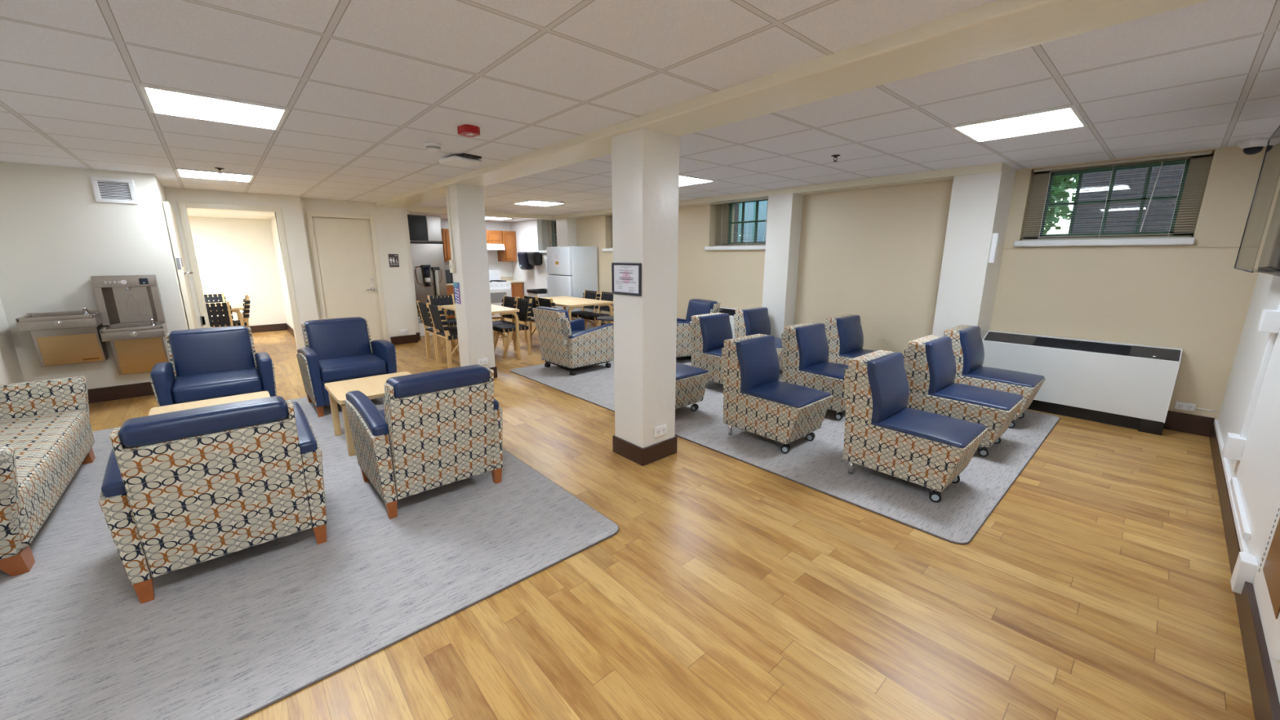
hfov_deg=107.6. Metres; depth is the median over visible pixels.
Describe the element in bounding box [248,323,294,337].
baseboard
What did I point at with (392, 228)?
wall
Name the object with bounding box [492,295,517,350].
dining chair
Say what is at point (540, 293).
waste bin
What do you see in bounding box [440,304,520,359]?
dining table
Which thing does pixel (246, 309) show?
dining chair
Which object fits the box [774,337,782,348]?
seat cushion
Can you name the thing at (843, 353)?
seat cushion
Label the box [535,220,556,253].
window
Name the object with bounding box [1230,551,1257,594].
wall outlet
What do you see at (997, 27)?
ceiling beam
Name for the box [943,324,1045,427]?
chair
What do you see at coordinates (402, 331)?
wall outlet
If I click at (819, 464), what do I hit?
area rug
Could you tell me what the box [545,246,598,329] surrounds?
refrigerator
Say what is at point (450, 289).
base cabinet
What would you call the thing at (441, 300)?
dining chair
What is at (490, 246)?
range hood
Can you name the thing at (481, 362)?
wall outlet
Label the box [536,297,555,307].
dining chair
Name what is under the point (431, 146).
smoke detector
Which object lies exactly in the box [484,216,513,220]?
recessed light
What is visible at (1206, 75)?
ceiling
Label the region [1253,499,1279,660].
access panel
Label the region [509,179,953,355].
wall
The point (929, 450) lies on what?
chair
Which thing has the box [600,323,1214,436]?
baseboard
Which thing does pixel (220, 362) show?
armchair
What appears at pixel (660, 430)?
wall outlet
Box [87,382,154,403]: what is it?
baseboard
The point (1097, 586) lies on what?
floor
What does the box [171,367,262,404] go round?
seat cushion
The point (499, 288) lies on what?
range
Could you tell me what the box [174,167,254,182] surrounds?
recessed light
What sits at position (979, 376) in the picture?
seat cushion
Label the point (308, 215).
trim
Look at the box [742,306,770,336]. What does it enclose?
cushion
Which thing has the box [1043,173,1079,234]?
leafy tree
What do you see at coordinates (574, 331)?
seat cushion
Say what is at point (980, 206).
column
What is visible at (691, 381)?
chair
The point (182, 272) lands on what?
door
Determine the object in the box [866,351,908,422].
cushion
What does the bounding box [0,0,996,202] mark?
ceiling
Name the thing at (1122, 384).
heater
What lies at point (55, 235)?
wall
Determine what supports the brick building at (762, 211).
on the grass lawn
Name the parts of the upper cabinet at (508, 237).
raised panel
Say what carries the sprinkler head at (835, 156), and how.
attached to the ceiling at (1206, 75)
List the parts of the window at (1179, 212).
sill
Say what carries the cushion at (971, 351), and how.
on the chair at (967, 346)
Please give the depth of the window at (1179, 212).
4.18 m
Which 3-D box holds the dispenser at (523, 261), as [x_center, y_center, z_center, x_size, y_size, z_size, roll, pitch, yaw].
[-2.746,-2.383,11.271,0.284,0.412,0.377,-11,17,-40]
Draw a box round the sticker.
[453,281,461,304]
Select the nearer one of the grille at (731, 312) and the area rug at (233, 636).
the area rug at (233, 636)
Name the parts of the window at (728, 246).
sill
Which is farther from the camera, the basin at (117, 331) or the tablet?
the tablet
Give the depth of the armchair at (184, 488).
2.06 m
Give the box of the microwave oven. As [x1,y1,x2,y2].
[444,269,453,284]
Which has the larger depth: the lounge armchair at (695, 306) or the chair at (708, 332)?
the lounge armchair at (695, 306)
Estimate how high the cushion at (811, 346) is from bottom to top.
0.401 m
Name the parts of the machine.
dark panel, steel panel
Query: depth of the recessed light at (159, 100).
2.67 m
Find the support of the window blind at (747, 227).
attached to the window at (728, 246)
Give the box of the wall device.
[988,233,1000,262]
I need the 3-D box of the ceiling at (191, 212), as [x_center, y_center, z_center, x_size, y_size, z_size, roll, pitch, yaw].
[-7.448,-2.282,6.910,3.700,0.080,3.480,-11,17,-40]
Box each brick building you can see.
[733,200,768,242]
[1071,164,1185,233]
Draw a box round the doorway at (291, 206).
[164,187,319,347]
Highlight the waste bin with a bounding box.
[526,288,548,325]
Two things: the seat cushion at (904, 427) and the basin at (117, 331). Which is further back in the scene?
the basin at (117, 331)
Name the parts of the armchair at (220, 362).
arm panel, arm, backrest, arm, arm panel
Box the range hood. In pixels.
[486,244,505,250]
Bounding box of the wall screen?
[1233,125,1279,276]
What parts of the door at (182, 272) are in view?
lock plate, handle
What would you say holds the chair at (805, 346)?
on the area rug at (819, 464)
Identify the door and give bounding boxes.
[162,201,205,328]
[311,217,383,341]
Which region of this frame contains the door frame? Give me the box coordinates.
[177,201,303,353]
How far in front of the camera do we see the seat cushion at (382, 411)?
3.09 m
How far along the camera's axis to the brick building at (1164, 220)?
6.50 m
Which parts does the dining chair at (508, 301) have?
leg, leg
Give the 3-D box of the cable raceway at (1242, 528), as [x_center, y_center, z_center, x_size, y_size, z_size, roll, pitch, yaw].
[3.753,0.667,2.994,2.700,0.090,0.020,-11,17,-40]
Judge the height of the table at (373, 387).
0.445 m
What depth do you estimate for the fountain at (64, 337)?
4.50 m
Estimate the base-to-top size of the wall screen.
0.804 m
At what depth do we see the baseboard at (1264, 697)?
1.79 m
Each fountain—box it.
[15,306,108,367]
[90,275,170,375]
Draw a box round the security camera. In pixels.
[1236,137,1269,155]
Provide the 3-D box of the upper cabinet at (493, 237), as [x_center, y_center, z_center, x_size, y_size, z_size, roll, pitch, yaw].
[-3.624,-2.990,11.426,0.420,0.315,0.342,-11,17,-40]
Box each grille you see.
[720,308,735,315]
[984,331,1181,361]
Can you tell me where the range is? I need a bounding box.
[488,270,511,317]
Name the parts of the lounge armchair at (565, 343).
arm panel, backrest, frame, arm, arm panel, arm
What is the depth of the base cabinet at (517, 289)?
11.64 m
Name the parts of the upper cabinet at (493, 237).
raised panel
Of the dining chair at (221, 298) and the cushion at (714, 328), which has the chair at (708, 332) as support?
the cushion at (714, 328)
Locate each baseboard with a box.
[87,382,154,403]
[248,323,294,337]
[390,332,420,345]
[489,366,497,377]
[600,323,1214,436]
[612,435,677,466]
[1208,422,1279,719]
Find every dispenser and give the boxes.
[517,252,533,269]
[527,252,542,266]
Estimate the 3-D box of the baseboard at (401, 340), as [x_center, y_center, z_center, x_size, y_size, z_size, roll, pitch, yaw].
[-4.089,-0.373,8.185,0.525,0.140,0.205,-11,17,-40]
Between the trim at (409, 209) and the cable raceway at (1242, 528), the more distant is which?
the trim at (409, 209)
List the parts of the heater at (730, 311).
panel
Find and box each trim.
[305,211,388,341]
[406,205,555,220]
[1003,244,1263,248]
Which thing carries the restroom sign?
attached to the wall at (392, 228)
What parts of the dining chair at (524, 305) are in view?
leg, leg, seat frame, leg, leg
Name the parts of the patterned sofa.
arm, arm, seat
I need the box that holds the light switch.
[448,259,455,272]
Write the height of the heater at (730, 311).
0.702 m
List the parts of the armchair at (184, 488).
arm panel, arm, backrest, arm, arm panel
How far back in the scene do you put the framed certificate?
3.21 m
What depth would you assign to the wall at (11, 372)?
4.31 m
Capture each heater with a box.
[719,306,737,338]
[982,330,1182,435]
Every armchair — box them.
[98,395,326,604]
[149,325,276,406]
[296,316,397,417]
[344,364,502,519]
[532,306,613,375]
[675,298,720,362]
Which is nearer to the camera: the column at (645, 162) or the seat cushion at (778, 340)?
the column at (645, 162)
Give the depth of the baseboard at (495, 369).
5.82 m
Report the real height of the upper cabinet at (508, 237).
0.735 m
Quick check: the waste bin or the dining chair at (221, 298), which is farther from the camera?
the waste bin
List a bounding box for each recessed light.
[138,83,288,130]
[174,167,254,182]
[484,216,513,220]
[512,200,565,206]
[679,174,715,186]
[951,104,1088,142]
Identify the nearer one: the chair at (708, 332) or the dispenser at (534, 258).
the chair at (708, 332)
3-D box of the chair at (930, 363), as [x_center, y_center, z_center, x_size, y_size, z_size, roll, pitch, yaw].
[2.557,0.262,3.740,0.510,0.806,0.736,-11,17,-40]
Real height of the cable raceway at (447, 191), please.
0.820 m
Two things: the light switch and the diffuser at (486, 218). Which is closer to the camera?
the light switch
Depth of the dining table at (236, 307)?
6.96 m
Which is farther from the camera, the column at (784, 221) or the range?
the range
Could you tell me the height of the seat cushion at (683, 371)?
0.118 m
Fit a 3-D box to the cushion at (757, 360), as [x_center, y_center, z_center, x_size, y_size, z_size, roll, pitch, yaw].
[0.978,0.023,3.880,0.492,0.401,0.179,-11,17,-40]
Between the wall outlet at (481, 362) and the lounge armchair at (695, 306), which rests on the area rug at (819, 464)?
the lounge armchair at (695, 306)
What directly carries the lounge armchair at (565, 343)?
on the area rug at (819, 464)
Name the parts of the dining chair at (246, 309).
leg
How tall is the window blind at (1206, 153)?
0.669 m
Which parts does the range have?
oven door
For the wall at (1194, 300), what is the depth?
4.01 m
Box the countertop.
[500,276,524,283]
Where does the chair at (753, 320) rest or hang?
on the area rug at (819, 464)
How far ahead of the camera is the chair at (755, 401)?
3.71 m
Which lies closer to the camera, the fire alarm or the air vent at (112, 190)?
the fire alarm
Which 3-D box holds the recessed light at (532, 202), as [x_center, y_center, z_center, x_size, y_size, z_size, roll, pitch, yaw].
[-1.618,-2.515,7.525,0.605,0.012,0.605,-11,17,-40]
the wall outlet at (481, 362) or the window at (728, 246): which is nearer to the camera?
the wall outlet at (481, 362)
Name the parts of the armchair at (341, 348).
arm panel, arm, backrest, seat rail, arm, arm panel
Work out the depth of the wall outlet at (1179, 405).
4.00 m
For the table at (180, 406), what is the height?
0.445 m
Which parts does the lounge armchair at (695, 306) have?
arm, arm, arm panel, backrest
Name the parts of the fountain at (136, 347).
panel, spout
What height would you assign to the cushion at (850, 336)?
0.401 m
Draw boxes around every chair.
[204,293,230,321]
[205,301,234,326]
[212,294,250,327]
[417,301,458,363]
[426,293,457,351]
[426,302,458,368]
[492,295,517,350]
[492,297,533,358]
[523,294,538,345]
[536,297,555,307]
[571,289,599,327]
[581,290,613,328]
[675,362,710,411]
[689,312,733,384]
[720,333,832,453]
[733,306,782,369]
[781,322,848,420]
[823,314,904,365]
[842,350,987,502]
[904,334,1024,457]
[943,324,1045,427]
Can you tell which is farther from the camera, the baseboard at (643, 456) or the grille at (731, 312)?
the grille at (731, 312)
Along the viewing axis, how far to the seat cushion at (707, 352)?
5.24 m
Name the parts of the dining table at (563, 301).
leg, leg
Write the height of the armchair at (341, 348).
0.826 m
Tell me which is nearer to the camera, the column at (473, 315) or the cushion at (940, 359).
the cushion at (940, 359)
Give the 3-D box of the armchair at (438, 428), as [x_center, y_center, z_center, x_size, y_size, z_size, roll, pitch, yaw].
[-1.364,0.413,3.014,0.756,0.826,0.825,-11,17,-40]
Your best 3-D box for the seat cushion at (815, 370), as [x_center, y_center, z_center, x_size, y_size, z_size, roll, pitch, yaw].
[1.868,0.119,4.455,0.498,0.118,0.526,-11,17,-40]
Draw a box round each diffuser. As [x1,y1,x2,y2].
[484,217,509,219]
[679,176,709,186]
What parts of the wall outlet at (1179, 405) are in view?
plate, cord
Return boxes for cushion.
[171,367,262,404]
[318,353,386,382]
[378,408,385,419]
[572,329,585,334]
[675,362,708,380]
[699,313,733,351]
[702,347,721,356]
[735,335,779,391]
[740,381,831,408]
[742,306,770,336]
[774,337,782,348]
[795,323,828,368]
[798,361,848,379]
[836,315,863,355]
[839,349,904,358]
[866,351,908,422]
[871,407,986,448]
[924,336,955,393]
[928,382,1023,410]
[959,325,984,374]
[961,366,1044,387]
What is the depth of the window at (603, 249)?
8.96 m
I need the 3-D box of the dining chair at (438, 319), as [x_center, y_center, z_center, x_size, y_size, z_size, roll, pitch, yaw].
[-2.561,-0.359,6.486,0.528,0.850,0.444,-11,17,-40]
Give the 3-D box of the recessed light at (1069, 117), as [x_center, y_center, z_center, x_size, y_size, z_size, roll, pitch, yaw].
[2.465,-1.521,3.047,0.605,0.012,0.605,-11,17,-40]
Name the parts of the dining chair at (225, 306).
leg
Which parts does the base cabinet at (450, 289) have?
door, raised panel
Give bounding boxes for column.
[444,183,495,368]
[611,128,679,448]
[762,193,803,337]
[932,166,1016,340]
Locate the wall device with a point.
(996, 237)
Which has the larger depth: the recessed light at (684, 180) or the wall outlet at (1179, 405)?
the recessed light at (684, 180)
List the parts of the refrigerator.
handle, freezer door, fridge door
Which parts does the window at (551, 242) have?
sill, pane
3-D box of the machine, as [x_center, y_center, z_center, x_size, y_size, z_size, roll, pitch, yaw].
[-4.120,-1.730,8.902,0.620,1.920,0.879,-11,17,-40]
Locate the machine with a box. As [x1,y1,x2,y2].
[407,214,447,321]
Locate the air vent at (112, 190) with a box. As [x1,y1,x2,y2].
[89,176,137,204]
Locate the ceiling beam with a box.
[376,0,1210,208]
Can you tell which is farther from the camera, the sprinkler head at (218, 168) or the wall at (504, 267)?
the wall at (504, 267)
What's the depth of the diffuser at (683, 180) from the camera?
5.25 m
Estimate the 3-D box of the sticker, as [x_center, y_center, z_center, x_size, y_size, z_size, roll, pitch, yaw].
[-2.178,-0.798,5.578,0.003,0.250,0.190,-11,17,-40]
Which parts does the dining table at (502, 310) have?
leg, leg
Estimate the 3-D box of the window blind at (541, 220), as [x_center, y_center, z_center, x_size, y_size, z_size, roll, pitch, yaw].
[-1.949,-2.851,10.625,0.050,0.714,1.026,-11,17,-40]
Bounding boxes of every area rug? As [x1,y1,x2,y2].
[0,396,618,719]
[510,356,1060,544]
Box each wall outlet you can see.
[400,329,408,334]
[477,358,488,364]
[653,423,666,437]
[1173,400,1216,412]
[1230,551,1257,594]
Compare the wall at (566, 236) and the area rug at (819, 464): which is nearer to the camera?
the area rug at (819, 464)
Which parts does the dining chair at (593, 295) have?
leg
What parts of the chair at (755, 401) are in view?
leg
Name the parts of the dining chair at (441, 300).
leg, leg, leg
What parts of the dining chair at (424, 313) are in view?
leg, leg, seat frame, leg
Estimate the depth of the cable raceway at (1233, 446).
2.67 m
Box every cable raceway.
[446,186,454,259]
[1213,418,1251,553]
[1222,299,1279,460]
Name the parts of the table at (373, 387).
leg, leg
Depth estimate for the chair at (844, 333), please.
5.14 m
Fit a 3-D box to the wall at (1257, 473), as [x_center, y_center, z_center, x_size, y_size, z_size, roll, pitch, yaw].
[2.016,0.050,1.157,7.900,2.360,0.150,-11,17,-40]
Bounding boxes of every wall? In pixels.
[0,161,189,389]
[0,297,25,384]
[188,216,293,328]
[300,197,419,342]
[420,218,512,320]
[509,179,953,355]
[555,217,577,246]
[990,146,1279,419]
[1217,272,1279,702]
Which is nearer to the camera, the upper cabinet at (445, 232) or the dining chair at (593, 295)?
the dining chair at (593, 295)
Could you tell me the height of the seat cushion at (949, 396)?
0.118 m
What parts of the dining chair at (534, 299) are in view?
leg, seat frame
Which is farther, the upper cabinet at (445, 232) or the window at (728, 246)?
the upper cabinet at (445, 232)
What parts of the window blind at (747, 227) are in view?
rail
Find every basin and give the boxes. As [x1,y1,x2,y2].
[15,309,102,331]
[99,320,168,342]
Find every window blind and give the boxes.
[541,219,556,250]
[714,200,768,246]
[1022,151,1212,240]
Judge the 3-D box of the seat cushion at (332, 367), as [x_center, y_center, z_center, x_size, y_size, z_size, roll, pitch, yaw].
[-2.898,0.067,4.678,0.554,0.162,0.569,-11,17,-40]
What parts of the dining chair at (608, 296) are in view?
leg, seat frame, leg, leg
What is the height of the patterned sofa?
0.800 m
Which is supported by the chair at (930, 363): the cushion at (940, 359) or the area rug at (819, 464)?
the cushion at (940, 359)
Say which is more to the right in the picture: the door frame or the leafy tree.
the leafy tree
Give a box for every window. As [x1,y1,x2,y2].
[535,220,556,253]
[602,248,613,251]
[704,199,768,250]
[1013,152,1213,246]
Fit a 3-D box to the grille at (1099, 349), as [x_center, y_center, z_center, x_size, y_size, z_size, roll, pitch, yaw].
[4.017,-0.131,4.357,0.168,0.088,1.329,-11,17,-40]
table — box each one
[147,391,270,415]
[205,301,244,325]
[324,371,411,456]
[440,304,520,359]
[524,296,613,339]
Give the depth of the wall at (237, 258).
8.96 m
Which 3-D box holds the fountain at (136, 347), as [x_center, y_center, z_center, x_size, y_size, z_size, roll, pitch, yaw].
[-5.184,-0.355,4.804,0.444,1.000,0.425,-11,17,-40]
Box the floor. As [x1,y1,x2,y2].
[88,316,1254,719]
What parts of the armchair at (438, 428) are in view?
arm panel, arm, backrest, arm, arm panel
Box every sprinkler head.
[214,167,224,173]
[831,154,839,161]
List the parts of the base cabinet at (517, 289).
raised panel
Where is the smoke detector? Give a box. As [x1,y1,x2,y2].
[423,142,441,151]
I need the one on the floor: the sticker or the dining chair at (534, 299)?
the dining chair at (534, 299)
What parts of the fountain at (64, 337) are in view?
panel, spout, maker plate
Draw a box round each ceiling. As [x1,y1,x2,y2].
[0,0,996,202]
[186,201,303,219]
[407,0,1279,222]
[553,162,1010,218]
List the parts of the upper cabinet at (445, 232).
raised panel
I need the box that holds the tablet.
[596,315,613,321]
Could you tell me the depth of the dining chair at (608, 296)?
8.46 m
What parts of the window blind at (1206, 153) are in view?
cord, cord, rail, cord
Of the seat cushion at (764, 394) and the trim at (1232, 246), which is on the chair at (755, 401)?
the seat cushion at (764, 394)
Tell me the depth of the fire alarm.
3.07 m
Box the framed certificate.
[611,262,641,296]
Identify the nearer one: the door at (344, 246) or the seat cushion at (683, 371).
the seat cushion at (683, 371)
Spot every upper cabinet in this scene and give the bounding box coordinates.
[441,228,451,262]
[485,230,502,244]
[497,231,516,261]
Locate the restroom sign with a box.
[388,253,399,266]
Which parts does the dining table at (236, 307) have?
leg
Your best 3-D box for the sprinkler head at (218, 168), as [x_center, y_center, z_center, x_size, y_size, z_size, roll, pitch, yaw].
[-4.075,-1.835,4.544,0.072,0.048,0.072,-11,17,-40]
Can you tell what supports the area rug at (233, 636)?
on the floor
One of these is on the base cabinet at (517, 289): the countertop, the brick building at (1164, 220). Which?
the countertop
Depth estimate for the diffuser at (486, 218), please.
10.49 m
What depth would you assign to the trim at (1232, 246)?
4.11 m
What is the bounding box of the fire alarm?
[457,124,479,137]
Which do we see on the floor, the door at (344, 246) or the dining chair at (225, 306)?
the dining chair at (225, 306)
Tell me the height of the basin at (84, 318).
0.132 m
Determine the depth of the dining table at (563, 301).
7.82 m
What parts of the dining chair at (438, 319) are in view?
leg, leg, seat frame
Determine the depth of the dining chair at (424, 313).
6.73 m
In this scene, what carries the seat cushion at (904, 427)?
on the chair at (929, 450)
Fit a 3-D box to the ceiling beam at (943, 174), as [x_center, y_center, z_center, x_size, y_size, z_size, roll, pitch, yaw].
[0.850,-2.415,7.168,0.330,0.092,7.695,-11,17,-40]
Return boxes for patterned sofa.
[0,376,95,576]
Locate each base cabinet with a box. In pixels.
[421,285,454,319]
[511,282,523,298]
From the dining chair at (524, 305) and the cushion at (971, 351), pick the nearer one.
the cushion at (971, 351)

